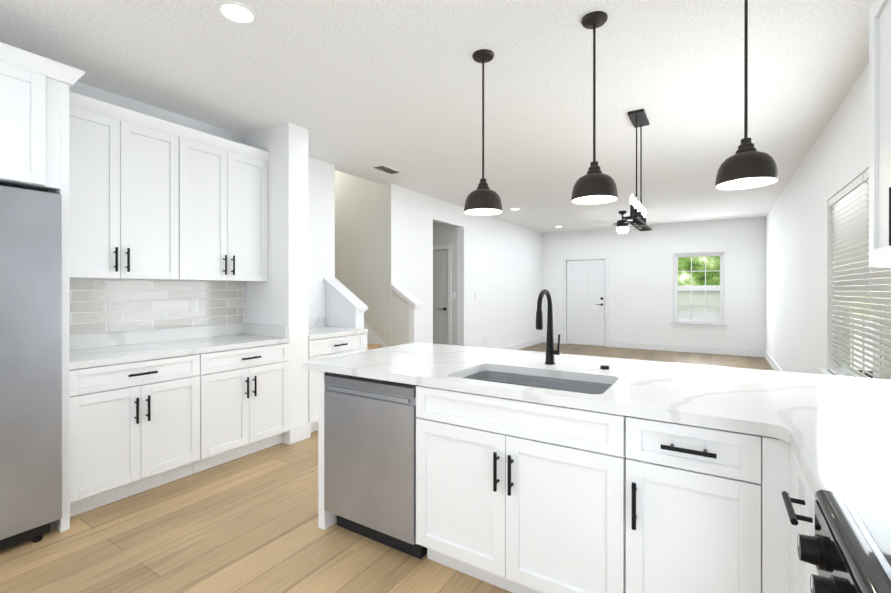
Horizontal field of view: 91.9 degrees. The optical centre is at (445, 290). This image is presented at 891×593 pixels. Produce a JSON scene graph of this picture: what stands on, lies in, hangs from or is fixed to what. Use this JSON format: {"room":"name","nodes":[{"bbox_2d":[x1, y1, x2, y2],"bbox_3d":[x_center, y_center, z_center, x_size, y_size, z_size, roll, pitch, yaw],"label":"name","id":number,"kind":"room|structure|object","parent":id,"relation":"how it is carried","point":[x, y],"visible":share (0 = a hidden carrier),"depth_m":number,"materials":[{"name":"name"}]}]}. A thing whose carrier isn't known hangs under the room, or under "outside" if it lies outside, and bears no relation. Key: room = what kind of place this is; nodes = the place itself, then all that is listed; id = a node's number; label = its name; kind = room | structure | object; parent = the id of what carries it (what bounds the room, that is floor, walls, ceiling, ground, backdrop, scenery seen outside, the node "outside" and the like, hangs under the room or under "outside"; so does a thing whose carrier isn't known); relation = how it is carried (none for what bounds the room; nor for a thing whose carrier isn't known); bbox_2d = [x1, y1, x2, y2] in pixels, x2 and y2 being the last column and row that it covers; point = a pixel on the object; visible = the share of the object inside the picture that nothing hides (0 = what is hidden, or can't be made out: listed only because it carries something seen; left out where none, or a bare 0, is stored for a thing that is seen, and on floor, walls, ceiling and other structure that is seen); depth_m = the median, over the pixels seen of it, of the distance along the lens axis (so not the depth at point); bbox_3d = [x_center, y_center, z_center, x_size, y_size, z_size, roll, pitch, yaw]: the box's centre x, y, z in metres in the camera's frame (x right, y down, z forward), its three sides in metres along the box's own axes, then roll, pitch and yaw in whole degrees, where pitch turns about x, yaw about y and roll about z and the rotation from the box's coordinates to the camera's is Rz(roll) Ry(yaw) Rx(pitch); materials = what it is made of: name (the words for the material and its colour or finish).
{"room":"kitchen","nodes":[
{"label":"kitchen","id":0,"kind":"room"},
{"bbox_2d":[245,122,307,443],"bbox_3d":[-1.553,-0.061,3.942,0.630,2.760,0.210,0,0,32],"label":"wall","id":1,"kind":"structure","parent":0,"point":[279,296],"depth_m":3.77,"materials":[{"name":"white paint"}]},
{"bbox_2d":[47,77,541,348],"bbox_3d":[-0.764,-1.334,5.914,0.140,5.300,12.030,0,0,32],"label":"wall","id":2,"kind":"structure","parent":0,"point":[499,266],"depth_m":6.30,"materials":[{"name":"white paint"}]},
{"bbox_2d":[69,91,188,280],"bbox_3d":[-2.307,-0.651,3.002,0.349,1.142,0.803,0,0,32],"label":"upper cabinet","id":3,"kind":"object","parent":2,"relation":"attached to","point":[152,198],"depth_m":2.91,"materials":[{"name":"white paint"}]},
{"bbox_2d":[70,279,242,334],"bbox_3d":[-2.273,0.113,3.377,0.009,0.382,1.471,0,0,32],"label":"tile backsplash","id":4,"kind":"structure","parent":2,"relation":"attached to","point":[101,306],"depth_m":3.33,"materials":[{"name":"beige tile"}]},
{"bbox_2d":[190,298,198,311],"bbox_3d":[-2.111,0.122,3.620,0.006,0.115,0.070,0,0,32],"label":"outlet","id":5,"kind":"object","parent":4,"relation":"attached to","point":[194,304],"visible":1,"depth_m":3.62,"materials":[{"name":"white plastic"}]},
{"bbox_2d":[189,128,268,281],"bbox_3d":[-1.942,-0.652,3.582,0.349,1.142,0.807,0,0,32],"label":"upper cabinet","id":6,"kind":"object","parent":2,"relation":"attached to","point":[228,179],"depth_m":3.51,"materials":[{"name":"white paint"}]},
{"bbox_2d":[364,322,387,347],"bbox_3d":[-1.719,0.097,6.446,3.080,2.551,0.002,0,0,32],"label":"trim","id":7,"kind":"structure","parent":2,"relation":"attached to","point":[373,337],"depth_m":6.00,"materials":[{"name":"white paint"}]},
{"bbox_2d":[498,337,542,349],"bbox_3d":[1.381,1.241,9.176,0.015,0.140,3.950,0,0,32],"label":"baseboard","id":8,"kind":"structure","parent":2,"relation":"attached to","point":[528,343],"depth_m":9.84,"materials":[{"name":"white paint"}]},
{"bbox_2d":[323,277,422,345],"bbox_3d":[-0.798,0.584,5.257,0.503,1.465,1.342,0,0,32],"label":"wall","id":9,"kind":"structure","parent":0,"point":[345,307],"depth_m":4.91,"materials":[{"name":"white paint"}]},
{"bbox_2d":[0,342,773,592],"bbox_3d":[-0.248,1.346,5.593,8.280,0.060,12.030,0,0,32],"label":"floor","id":10,"kind":"structure","parent":0,"point":[248,523],"depth_m":2.23,"materials":[{"name":"brown wood"}]},
{"bbox_2d":[0,183,61,549],"bbox_3d":[-2.569,0.388,2.099,0.796,1.868,0.897,0,0,32],"label":"refrigerator","id":11,"kind":"object","parent":10,"relation":"on","point":[30,362],"visible":1,"depth_m":2.20,"materials":[{"name":"grey metal"}]},
{"bbox_2d":[0,42,84,531],"bbox_3d":[-2.613,0.051,2.132,0.759,2.542,1.097,0,0,32],"label":"enclosure","id":12,"kind":"object","parent":10,"relation":"on","point":[34,126],"visible":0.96,"depth_m":2.28,"materials":[{"name":"white paint"}]},
{"bbox_2d":[70,352,213,516],"bbox_3d":[-2.184,0.883,2.927,0.639,0.874,0.803,0,0,32],"label":"base cabinet","id":13,"kind":"object","parent":10,"relation":"on","point":[136,427],"depth_m":2.72,"materials":[{"name":"white paint"}]},
{"bbox_2d":[70,323,289,369],"bbox_3d":[-1.998,0.375,3.215,0.648,0.140,1.490,0,0,32],"label":"countertop","id":14,"kind":"structure","parent":13,"relation":"on","point":[95,349],"depth_m":3.22,"materials":[{"name":"stone"}]},
{"bbox_2d":[214,343,288,465],"bbox_3d":[-1.819,0.882,3.507,0.639,0.874,0.807,0,0,32],"label":"base cabinet","id":15,"kind":"object","parent":10,"relation":"on","point":[251,384],"depth_m":3.37,"materials":[{"name":"white paint"}]},
{"bbox_2d":[308,333,366,431],"bbox_3d":[-1.269,0.881,4.341,0.680,0.874,0.759,0,0,32],"label":"base cabinet","id":16,"kind":"object","parent":10,"relation":"on","point":[330,347],"visible":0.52,"depth_m":4.01,"materials":[{"name":"white paint"}]},
{"bbox_2d":[308,317,367,339],"bbox_3d":[-1.284,0.373,4.349,0.648,0.140,0.759,0,0,32],"label":"countertop","id":17,"kind":"structure","parent":16,"relation":"on","point":[318,328],"depth_m":4.34,"materials":[{"name":"stone"}]},
{"bbox_2d":[367,344,381,349],"bbox_3d":[-2.140,0.081,6.112,3.407,2.470,1.009,0,0,32],"label":"staircase","id":18,"kind":"structure","parent":10,"relation":"on","point":[372,346],"depth_m":5.83,"materials":[{"name":"brown wood"}]},
{"bbox_2d":[324,372,426,558],"bbox_3d":[-0.248,0.886,2.458,0.612,0.870,0.604,0,0,32],"label":"dishwasher","id":19,"kind":"object","parent":10,"relation":"on","point":[369,458],"visible":0.67,"depth_m":2.19,"materials":[{"name":"grey metal"}]},
{"bbox_2d":[416,419,625,592],"bbox_3d":[0.416,1.006,2.058,0.926,0.630,0.622,0,0,32],"label":"base cabinet","id":20,"kind":"object","parent":10,"relation":"on","point":[515,496],"depth_m":1.77,"materials":[{"name":"white paint"}]},
{"bbox_2d":[602,412,757,592],"bbox_3d":[0.952,0.885,1.720,0.459,0.874,0.622,0,0,32],"label":"base cabinet","id":21,"kind":"object","parent":10,"relation":"on","point":[692,491],"depth_m":1.45,"materials":[{"name":"white paint"}]},
{"bbox_2d":[303,342,890,435],"bbox_3d":[0.663,0.426,2.166,2.803,0.040,1.095,0,0,32],"label":"countertop","id":22,"kind":"structure","parent":21,"relation":"on","point":[734,399],"depth_m":1.81,"materials":[{"name":"stone"}]},
{"bbox_2d":[536,289,559,364],"bbox_3d":[0.548,0.199,2.306,0.085,0.412,0.217,0,0,32],"label":"faucet","id":23,"kind":"object","parent":22,"relation":"on","point":[551,352],"visible":1,"depth_m":2.36,"materials":[{"name":"black metal"}]},
{"bbox_2d":[600,365,608,369],"bbox_3d":[0.824,0.398,2.227,0.044,0.016,0.043,0,0,32],"label":"air gap cap","id":24,"kind":"object","parent":22,"relation":"on","point":[604,367],"visible":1,"depth_m":2.21,"materials":[{"name":"black metal"}]},
{"bbox_2d":[758,435,793,592],"bbox_3d":[1.223,0.886,1.076,0.684,0.874,0.223,0,0,32],"label":"base cabinet","id":25,"kind":"object","parent":10,"relation":"on","point":[775,461],"depth_m":1.32,"materials":[{"name":"white paint"}]},
{"bbox_2d":[790,447,817,592],"bbox_3d":[1.128,0.886,0.866,0.622,0.874,0.349,0,0,32],"label":"base cabinet","id":26,"kind":"object","parent":10,"relation":"on","point":[804,499],"depth_m":1.11,"materials":[{"name":"white paint"}]},
{"bbox_2d":[763,418,890,502],"bbox_3d":[1.144,0.428,0.933,0.673,0.040,0.479,0,0,32],"label":"countertop","id":27,"kind":"structure","parent":26,"relation":"on","point":[834,431],"depth_m":1.06,"materials":[{"name":"stone"}]},
{"bbox_2d":[797,490,890,592],"bbox_3d":[0.801,0.865,0.410,0.693,0.919,0.756,0,0,32],"label":"range","id":28,"kind":"object","parent":10,"relation":"on","point":[846,548],"visible":1,"depth_m":0.73,"materials":[{"name":"silver metal"}]},
{"bbox_2d":[0,0,869,232],"bbox_3d":[0.496,-1.493,5.119,6.520,0.100,12.030,0,0,32],"label":"ceiling","id":29,"kind":"structure","parent":0,"point":[359,88],"depth_m":2.97,"materials":[{"name":"paint"}]},
{"bbox_2d":[217,0,256,23],"bbox_3d":[-1.077,-1.434,2.228,0.186,0.007,0.186,0,0,32],"label":"recessed light","id":30,"kind":"object","parent":29,"relation":"in","point":[236,12],"visible":1,"depth_m":2.22,"materials":[{"name":"white plastic"}]},
{"bbox_2d":[371,165,401,174],"bbox_3d":[-0.700,-1.438,5.134,0.180,0.009,0.360,0,0,32],"label":"ceiling vent","id":31,"kind":"object","parent":29,"relation":"in","point":[386,169],"visible":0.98,"depth_m":5.11,"materials":[{"name":"white plastic"}]},
{"bbox_2d":[464,49,502,214],"bbox_3d":[0.230,-0.959,2.634,0.236,0.960,0.236,0,0,32],"label":"pendant light","id":32,"kind":"object","parent":29,"relation":"hanging from","point":[483,199],"visible":1,"depth_m":2.59,"materials":[{"name":"brown metal"}]},
{"bbox_2d":[571,11,617,204],"bbox_3d":[0.789,-0.959,2.283,0.236,0.960,0.236,0,0,32],"label":"pendant light","id":33,"kind":"object","parent":29,"relation":"hanging from","point":[595,185],"visible":1,"depth_m":2.25,"materials":[{"name":"brown metal"}]},
{"bbox_2d":[589,211,661,232],"bbox_3d":[3.263,-1.244,7.913,1.292,0.404,1.235,0,0,32],"label":"room ceiling fan","id":34,"kind":"object","parent":29,"relation":"hanging from","point":[623,226],"visible":0.96,"depth_m":7.81,"materials":[{"name":"black metal"}]},
{"bbox_2d":[623,109,651,230],"bbox_3d":[1.610,-0.993,3.586,0.120,0.896,0.840,0,0,32],"label":"dining chandelier","id":35,"kind":"object","parent":29,"relation":"hanging from","point":[638,118],"visible":1,"depth_m":3.57,"materials":[{"name":"black metal"}]},
{"bbox_2d":[715,0,778,189],"bbox_3d":[1.347,-0.958,1.931,0.236,0.960,0.236,0,0,32],"label":"pendant light","id":36,"kind":"object","parent":29,"relation":"hanging from","point":[747,165],"visible":1,"depth_m":1.91,"materials":[{"name":"brown metal"}]},
{"bbox_2d":[433,222,456,344],"bbox_3d":[-0.479,-0.068,8.094,1.700,2.760,0.140,0,0,32],"label":"wall","id":37,"kind":"structure","parent":0,"point":[443,234],"depth_m":7.62,"materials":[{"name":"white paint"}]},
{"bbox_2d":[433,250,447,344],"bbox_3d":[-0.313,0.288,7.908,0.836,2.026,0.098,0,0,32],"label":"hall door","id":38,"kind":"structure","parent":37,"relation":"in","point":[440,296],"depth_m":7.78,"materials":[{"name":"white paint"}]},
{"bbox_2d":[433,245,451,344],"bbox_3d":[-0.319,0.253,7.900,1.000,2.120,0.018,0,0,32],"label":"door frame","id":39,"kind":"structure","parent":37,"relation":"attached to","point":[449,247],"depth_m":7.64,"materials":[{"name":"white paint"}]},
{"bbox_2d":[463,371,485,380],"bbox_3d":[0.102,0.557,2.233,0.005,0.219,0.431,0,0,32],"label":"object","id":40,"kind":"structure","parent":0,"relation":"attached to","point":[481,375],"depth_m":2.35,"materials":[{"name":"grey metal"}]},
{"bbox_2d":[442,389,601,462],"bbox_3d":[0.296,0.557,1.859,0.722,0.219,0.005,0,0,32],"label":"false drawer front","id":41,"kind":"structure","parent":0,"relation":"attached to","point":[561,430],"depth_m":1.75,"materials":[{"name":"white wood"}]},
{"bbox_2d":[486,371,612,393],"bbox_3d":[0.523,0.557,2.219,0.722,0.219,0.005,0,0,32],"label":"sink","id":42,"kind":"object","parent":0,"relation":"attached to","point":[585,387],"depth_m":2.21,"materials":[{"name":"grey metal"}]},
{"bbox_2d":[542,216,765,349],"bbox_3d":[4.384,-0.070,9.699,4.820,2.760,0.140,0,0,32],"label":"wall","id":43,"kind":"structure","parent":0,"point":[641,273],"depth_m":9.40,"materials":[{"name":"white paint"}]},
{"bbox_2d":[543,337,562,343],"bbox_3d":[2.669,1.239,10.689,0.505,0.140,0.015,0,0,32],"label":"baseboard","id":44,"kind":"structure","parent":43,"relation":"attached to","point":[544,338],"depth_m":10.65,"materials":[{"name":"white paint"}]},
{"bbox_2d":[563,256,607,346],"bbox_3d":[3.331,0.254,10.269,1.050,2.110,0.018,0,0,32],"label":"door frame","id":45,"kind":"structure","parent":43,"relation":"attached to","point":[606,293],"depth_m":10.22,"materials":[{"name":"white paint"}]},
{"bbox_2d":[567,260,604,345],"bbox_3d":[3.334,0.289,10.274,0.886,2.016,0.098,0,0,32],"label":"front door","id":46,"kind":"structure","parent":43,"relation":"in","point":[585,302],"depth_m":10.27,"materials":[{"name":"white paint"}]},
{"bbox_2d":[608,341,763,356],"bbox_3d":[5.010,1.241,9.215,2.905,0.140,0.015,0,0,32],"label":"baseboard","id":47,"kind":"structure","parent":43,"relation":"attached to","point":[649,346],"depth_m":9.11,"materials":[{"name":"white paint"}]},
{"bbox_2d":[674,252,723,323],"bbox_3d":[5.348,-0.049,9.109,0.916,1.476,0.070,0,0,32],"label":"window","id":48,"kind":"structure","parent":43,"relation":"in","point":[705,288],"depth_m":9.08,"materials":[{"name":"white plastic"}]},
{"bbox_2d":[678,291,719,319],"bbox_3d":[5.369,0.296,9.142,0.820,0.690,0.002,0,0,32],"label":"screen","id":49,"kind":"object","parent":48,"relation":"attached to","point":[698,299],"visible":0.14,"depth_m":9.13,"materials":[{"name":"white"}]},
{"bbox_2d":[670,322,727,328],"bbox_3d":[5.303,0.741,9.038,1.040,0.100,0.090,0,0,32],"label":"window sill","id":50,"kind":"structure","parent":43,"relation":"attached to","point":[701,325],"depth_m":9.00,"materials":[{"name":"white paint"}]},
{"bbox_2d":[766,63,868,374],"bbox_3d":[3.158,-0.060,3.362,0.140,2.760,11.890,0,0,32],"label":"wall","id":51,"kind":"structure","parent":0,"point":[799,275],"depth_m":4.36,"materials":[{"name":"white paint"}]},
{"bbox_2d":[764,350,781,370],"bbox_3d":[4.205,1.247,5.170,0.015,0.140,7.720,0,0,32],"label":"baseboard","id":52,"kind":"structure","parent":51,"relation":"attached to","point":[775,367],"depth_m":7.39,"materials":[{"name":"white paint"}]},
{"bbox_2d":[819,368,836,375],"bbox_3d":[2.750,0.740,2.846,0.090,0.100,2.220,0,0,32],"label":"window sill","id":53,"kind":"structure","parent":51,"relation":"attached to","point":[824,371],"depth_m":3.66,"materials":[{"name":"white paint"}]},
{"bbox_2d":[838,202,890,379],"bbox_3d":[2.839,-0.044,2.789,0.070,1.466,2.096,0,0,32],"label":"window","id":54,"kind":"structure","parent":51,"relation":"in","point":[863,367],"depth_m":3.12,"materials":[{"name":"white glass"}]},
{"bbox_2d":[829,169,890,379],"bbox_3d":[2.779,-0.045,2.826,0.056,1.462,2.076,0,0,32],"label":"window blinds","id":55,"kind":"object","parent":54,"relation":"attached to","point":[849,204],"visible":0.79,"depth_m":3.04,"materials":[{"name":"white plastic"}]},
{"bbox_2d":[861,0,890,267],"bbox_3d":[1.383,-0.558,1.028,0.368,0.962,0.810,0,0,32],"label":"upper cabinet","id":56,"kind":"object","parent":51,"relation":"attached to","point":[879,133],"depth_m":1.40,"materials":[{"name":"white paint"}]},
{"label":"outside","id":57,"kind":"structure","parent":0,"visible":0},
{"bbox_2d":[577,256,872,370],"bbox_3d":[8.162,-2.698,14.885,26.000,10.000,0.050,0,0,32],"label":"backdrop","id":58,"kind":"structure","parent":57,"point":[698,264],"depth_m":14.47,"materials":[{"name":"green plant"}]}
]}

